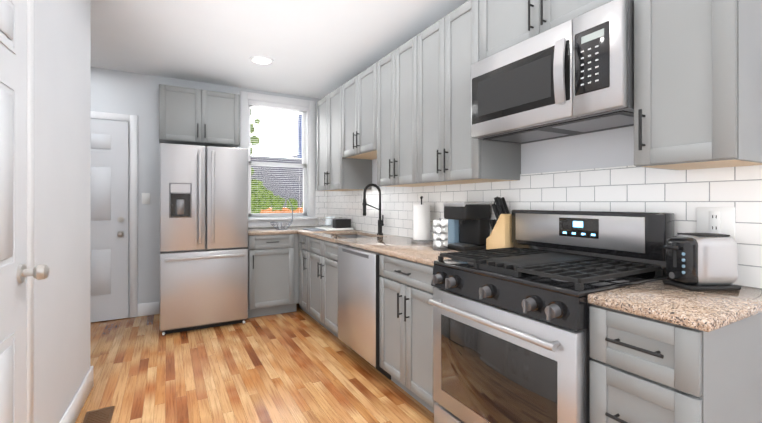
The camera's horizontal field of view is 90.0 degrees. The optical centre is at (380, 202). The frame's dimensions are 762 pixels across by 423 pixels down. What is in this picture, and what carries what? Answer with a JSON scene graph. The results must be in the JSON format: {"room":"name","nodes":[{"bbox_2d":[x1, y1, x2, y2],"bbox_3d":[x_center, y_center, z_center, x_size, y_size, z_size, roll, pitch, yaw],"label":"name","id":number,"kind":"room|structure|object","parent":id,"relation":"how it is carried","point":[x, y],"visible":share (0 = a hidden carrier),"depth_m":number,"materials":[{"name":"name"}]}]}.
{"room":"kitchen","nodes":[
{"label":"kitchen","id":0,"kind":"room"},
{"bbox_2d":[34,0,90,422],"bbox_3d":[-0.129,-0.082,-1.089,0.402,2.620,8.089,0,0,-29],"label":"wall","id":1,"kind":"structure","parent":0,"point":[62,69],"depth_m":1.94,"materials":[{"name":"white paint"}]},
{"bbox_2d":[0,0,49,422],"bbox_3d":[-1.131,0.206,1.101,0.131,2.030,0.760,0,0,-29],"label":"door","id":2,"kind":"structure","parent":1,"relation":"in","point":[15,272],"depth_m":1.31,"materials":[{"name":"white wood"}]},
{"bbox_2d":[27,0,33,422],"bbox_3d":[-1.166,0.156,1.082,0.060,2.145,0.990,0,0,-29],"label":"door frame","id":3,"kind":"structure","parent":1,"relation":"attached to","point":[30,209],"depth_m":1.49,"materials":[{"name":"white wood"}]},
{"bbox_2d":[59,302,158,422],"bbox_3d":[-2.439,1.162,2.660,1.500,0.135,2.700,0,0,-29],"label":"baseboard","id":4,"kind":"structure","parent":1,"relation":"attached to","point":[72,412],"depth_m":2.32,"materials":[{"name":"white wood"}]},
{"bbox_2d":[90,67,320,317],"bbox_3d":[-2.318,-0.079,4.356,3.570,2.620,0.140,0,0,-29],"label":"wall","id":5,"kind":"structure","parent":0,"point":[121,92],"depth_m":4.14,"materials":[{"name":"white paint"}]},
{"bbox_2d":[90,119,128,321],"bbox_3d":[-3.018,0.188,3.815,0.810,2.070,0.111,0,0,-29],"label":"back door","id":6,"kind":"structure","parent":5,"relation":"in","point":[109,142],"depth_m":3.94,"materials":[{"name":"white wood"}]},
{"bbox_2d":[90,111,137,317],"bbox_3d":[-3.042,0.149,3.858,0.974,2.162,0.016,0,0,-29],"label":"door frame","id":7,"kind":"structure","parent":5,"relation":"attached to","point":[133,260],"depth_m":4.07,"materials":[{"name":"white wood"}]},
{"bbox_2d":[142,193,149,203],"bbox_3d":[-2.554,-0.039,4.137,0.075,0.120,0.009,0,0,-29],"label":"switch plate","id":8,"kind":"object","parent":5,"relation":"attached to","point":[145,198],"visible":1,"depth_m":4.14,"materials":[{"name":"white plastic"}]},
{"bbox_2d":[159,84,239,147],"bbox_3d":[-2.004,-0.924,4.221,0.785,0.570,0.402,0,0,-29],"label":"upper cabinet","id":9,"kind":"object","parent":5,"relation":"attached to","point":[193,116],"visible":1,"depth_m":4.07,"materials":[{"name":"grey wood"}]},
{"bbox_2d":[240,91,317,225],"bbox_3d":[-1.314,-0.526,4.886,0.990,1.635,0.200,0,0,-29],"label":"window","id":10,"kind":"structure","parent":5,"relation":"in","point":[308,167],"depth_m":4.94,"materials":[{"name":"white"}]},
{"bbox_2d":[248,101,307,215],"bbox_3d":[-1.308,-0.537,4.875,0.750,1.417,0.046,0,0,-29],"label":"window blind slats","id":11,"kind":"structure","parent":10,"relation":"attached to","point":[277,106],"depth_m":4.86,"materials":[{"name":"white plastic"}]},
{"bbox_2d":[248,190,326,227],"bbox_3d":[-1.239,0.074,4.875,1.160,0.485,0.008,0,0,-29],"label":"backsplash","id":12,"kind":"structure","parent":5,"relation":"attached to","point":[320,204],"depth_m":5.10,"materials":[{"name":"white tile"}]},
{"bbox_2d":[75,303,433,422],"bbox_3d":[0.084,1.258,0.177,3.670,0.060,9.700,0,0,-29],"label":"floor","id":13,"kind":"structure","parent":0,"point":[299,365],"depth_m":2.67,"materials":[{"name":"brown wood"}]},
{"bbox_2d":[83,406,114,422],"bbox_3d":[-1.582,1.225,2.120,0.135,0.009,0.320,0,0,-29],"label":"floor vent","id":14,"kind":"object","parent":13,"relation":"in","point":[103,415],"visible":1,"depth_m":2.18,"materials":[{"name":"brown"}]},
{"bbox_2d":[160,143,247,334],"bbox_3d":[-1.864,0.346,3.985,0.770,1.770,0.892,0,0,-29],"label":"refrigerator","id":15,"kind":"object","parent":13,"relation":"on","point":[203,236],"visible":1,"depth_m":3.62,"materials":[{"name":"silver metal"}]},
{"bbox_2d":[246,234,297,317],"bbox_3d":[-1.313,0.790,4.396,0.533,0.882,0.772,0,0,-29],"label":"base cabinet","id":16,"kind":"object","parent":13,"relation":"on","point":[272,274],"visible":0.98,"depth_m":4.09,"materials":[{"name":"grey wood"}]},
{"bbox_2d":[248,227,295,235],"bbox_3d":[-1.341,0.332,4.393,0.510,0.032,0.748,0,0,-29],"label":"countertop","id":17,"kind":"structure","parent":16,"relation":"on","point":[268,230],"depth_m":4.15,"materials":[{"name":"stone"}]},
{"bbox_2d":[270,196,292,229],"bbox_3d":[-1.143,0.121,4.385,0.261,0.388,0.252,0,0,-29],"label":"fruit basket","id":18,"kind":"object","parent":17,"relation":"on","point":[284,226],"visible":1,"depth_m":4.37,"materials":[{"name":"silver metal"}]},
{"bbox_2d":[298,234,316,320],"bbox_3d":[-0.630,0.790,4.306,0.672,0.882,0.600,0,0,-29],"label":"base cabinet","id":19,"kind":"object","parent":13,"relation":"on","point":[303,251],"visible":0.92,"depth_m":4.05,"materials":[{"name":"grey wood"}]},
{"bbox_2d":[308,237,338,337],"bbox_3d":[-0.279,0.790,3.680,0.672,0.882,0.835,0,0,-29],"label":"base cabinet","id":20,"kind":"object","parent":13,"relation":"on","point":[323,282],"visible":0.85,"depth_m":3.51,"materials":[{"name":"grey wood"}]},
{"bbox_2d":[288,226,460,265],"bbox_3d":[-0.213,0.432,3.588,0.647,0.234,3.256,0,0,-29],"label":"countertop","id":21,"kind":"structure","parent":20,"relation":"on","point":[401,247],"depth_m":2.90,"materials":[{"name":"stone"}]},
{"bbox_2d":[303,228,324,230],"bbox_3d":[-0.766,0.310,4.333,0.155,0.012,0.340,0,0,-29],"label":"dish towel","id":22,"kind":"object","parent":21,"relation":"on","point":[313,229],"visible":1,"depth_m":4.24,"materials":[{"name":"grey fabric"}]},
{"bbox_2d":[315,216,353,230],"bbox_3d":[-0.542,0.241,4.436,0.325,0.150,0.420,0,0,-29],"label":"dish rack","id":23,"kind":"object","parent":21,"relation":"on","point":[333,223],"visible":0.98,"depth_m":4.31,"materials":[{"name":"white plastic"}]},
{"bbox_2d":[362,183,383,234],"bbox_3d":[-0.067,0.067,3.676,0.222,0.498,0.114,0,0,-29],"label":"faucet","id":24,"kind":"object","parent":21,"relation":"on","point":[380,221],"visible":1,"depth_m":3.70,"materials":[{"name":"black metal"}]},
{"bbox_2d":[411,196,431,242],"bbox_3d":[0.323,0.133,3.041,0.170,0.364,0.170,0,0,-29],"label":"paper towel holder","id":25,"kind":"object","parent":21,"relation":"on","point":[421,223],"visible":1,"depth_m":2.98,"materials":[{"name":"white paper"}]},
{"bbox_2d":[433,218,447,250],"bbox_3d":[0.393,0.208,2.518,0.100,0.213,0.100,0,0,-29],"label":"pod carousel","id":26,"kind":"object","parent":21,"relation":"on","point":[440,229],"visible":1,"depth_m":2.49,"materials":[{"name":"grey metal"}]},
{"bbox_2d":[443,203,490,250],"bbox_3d":[0.555,0.159,2.586,0.232,0.312,0.300,0,0,-29],"label":"coffee maker","id":27,"kind":"object","parent":21,"relation":"on","point":[468,226],"visible":0.96,"depth_m":2.50,"materials":[{"name":"black plastic"}]},
{"bbox_2d":[486,196,512,248],"bbox_3d":[0.747,0.140,2.364,0.105,0.350,0.155,0,0,-29],"label":"knife block","id":28,"kind":"object","parent":21,"relation":"on","point":[500,236],"visible":0.85,"depth_m":2.32,"materials":[{"name":"brown wood"}]},
{"bbox_2d":[338,244,390,379],"bbox_3d":[0.070,0.790,3.015,0.617,0.880,0.652,0,0,-29],"label":"dishwasher","id":29,"kind":"object","parent":13,"relation":"on","point":[358,300],"visible":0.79,"depth_m":2.79,"materials":[{"name":"silver metal"}]},
{"bbox_2d":[379,254,435,413],"bbox_3d":[0.411,0.789,2.450,0.672,0.882,0.655,0,0,-29],"label":"base cabinet","id":30,"kind":"object","parent":13,"relation":"on","point":[405,329],"visible":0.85,"depth_m":2.28,"materials":[{"name":"grey wood"}]},
{"bbox_2d":[428,210,673,422],"bbox_3d":[0.733,0.637,1.785,0.741,1.185,0.806,0,0,-29],"label":"range","id":31,"kind":"object","parent":13,"relation":"on","point":[511,334],"visible":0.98,"depth_m":1.62,"materials":[{"name":"silver metal"}]},
{"bbox_2d":[590,304,761,422],"bbox_3d":[1.049,0.788,1.313,0.672,0.882,0.313,0,0,-29],"label":"drawers","id":32,"kind":"object","parent":13,"relation":"on","point":[645,370],"visible":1,"depth_m":1.15,"materials":[{"name":"grey wood"}]},
{"bbox_2d":[587,279,761,331],"bbox_3d":[1.066,0.330,1.312,0.643,0.032,0.338,0,0,-29],"label":"countertop","id":33,"kind":"structure","parent":32,"relation":"on","point":[705,311],"depth_m":1.19,"materials":[{"name":"stone"}]},
{"bbox_2d":[663,233,740,290],"bbox_3d":[1.171,0.215,1.411,0.224,0.198,0.140,0,0,-4],"label":"toaster","id":34,"kind":"object","parent":33,"relation":"on","point":[701,261],"visible":1,"depth_m":1.35,"materials":[{"name":"silver metal"}]},
{"bbox_2d":[91,0,468,98],"bbox_3d":[0.084,-1.422,0.178,3.670,0.060,9.700,0,0,-29],"label":"ceiling","id":35,"kind":"structure","parent":0,"point":[319,49],"depth_m":3.21,"materials":[{"name":"white paint"}]},
{"bbox_2d":[249,55,273,64],"bbox_3d":[-1.164,-1.384,3.721,0.230,0.012,0.230,0,0,-29],"label":"recessed light","id":36,"kind":"object","parent":35,"relation":"in","point":[262,60],"visible":0.98,"depth_m":3.70,"materials":[{"name":"white plastic"}]},
{"bbox_2d":[372,126,633,184],"bbox_3d":[1.641,-0.081,1.051,0.100,2.620,9.700,0,0,-29],"label":"wall","id":37,"kind":"structure","parent":0,"point":[608,148],"depth_m":2.01,"materials":[{"name":"white paint"}]},
{"bbox_2d":[317,86,371,190],"bbox_3d":[-0.443,-0.661,4.268,0.382,1.056,0.750,0,0,-29],"label":"upper cabinet","id":38,"kind":"object","parent":37,"relation":"attached to","point":[336,171],"visible":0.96,"depth_m":4.06,"materials":[{"name":"grey wood"}]},
{"bbox_2d":[342,62,376,159],"bbox_3d":[-0.080,-0.819,3.621,0.382,0.741,0.735,0,0,-29],"label":"upper cabinet","id":39,"kind":"object","parent":37,"relation":"attached to","point":[359,116],"visible":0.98,"depth_m":3.51,"materials":[{"name":"grey wood"}]},
{"bbox_2d":[377,35,451,186],"bbox_3d":[0.246,-0.662,3.041,0.382,1.056,0.595,0,0,-29],"label":"upper cabinet","id":40,"kind":"object","parent":37,"relation":"attached to","point":[397,117],"visible":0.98,"depth_m":2.93,"materials":[{"name":"grey wood"}]},
{"bbox_2d":[417,0,520,183],"bbox_3d":[0.542,-0.662,2.513,0.382,1.056,0.615,0,0,-29],"label":"upper cabinet","id":41,"kind":"object","parent":37,"relation":"attached to","point":[450,150],"visible":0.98,"depth_m":2.38,"materials":[{"name":"grey wood"}]},
{"bbox_2d":[327,165,761,288],"bbox_3d":[0.540,0.072,2.898,0.008,0.485,5.198,0,0,-29],"label":"backsplash","id":42,"kind":"structure","parent":37,"relation":"attached to","point":[682,195],"depth_m":1.88,"materials":[{"name":"white tile"}]},
{"bbox_2d":[479,0,633,60],"bbox_3d":[0.891,-0.983,1.892,0.382,0.416,0.810,0,0,-29],"label":"upper cabinet","id":43,"kind":"object","parent":37,"relation":"attached to","point":[504,24],"visible":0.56,"depth_m":1.93,"materials":[{"name":"grey wood"}]},
{"bbox_2d":[471,0,633,143],"bbox_3d":[0.855,-0.560,1.862,0.473,0.421,0.813,0,0,-29],"label":"over-the-range microwave","id":44,"kind":"object","parent":43,"relation":"attached to","point":[573,77],"visible":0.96,"depth_m":1.66,"materials":[{"name":"silver metal"}]},
{"bbox_2d":[634,0,761,169],"bbox_3d":[1.169,-0.663,1.396,0.382,1.056,0.302,0,0,-29],"label":"upper cabinet","id":45,"kind":"object","parent":37,"relation":"attached to","point":[697,84],"visible":1,"depth_m":1.29,"materials":[{"name":"grey wood"}]},
{"bbox_2d":[697,207,734,238],"bbox_3d":[1.314,0.079,1.498,0.012,0.120,0.120,0,0,-29],"label":"electrical outlet plate","id":46,"kind":"object","parent":37,"relation":"attached to","point":[718,220],"visible":0.83,"depth_m":1.49,"materials":[{"name":"white plastic"}]},
{"label":"outside","id":47,"kind":"structure","parent":0,"visible":0},
{"bbox_2d":[250,107,302,212],"bbox_3d":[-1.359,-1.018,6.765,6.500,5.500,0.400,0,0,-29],"label":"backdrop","id":48,"kind":"structure","parent":47,"point":[273,183],"depth_m":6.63,"materials":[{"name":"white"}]},
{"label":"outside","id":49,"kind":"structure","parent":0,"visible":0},
{"bbox_2d":[250,108,302,212],"bbox_3d":[-1.691,-0.637,6.235,1.200,1.714,0.062,0,0,-29],"label":"foliage","id":50,"kind":"object","parent":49,"point":[263,197],"visible":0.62,"depth_m":6.09,"materials":[{"name":"green plant"}]}
]}

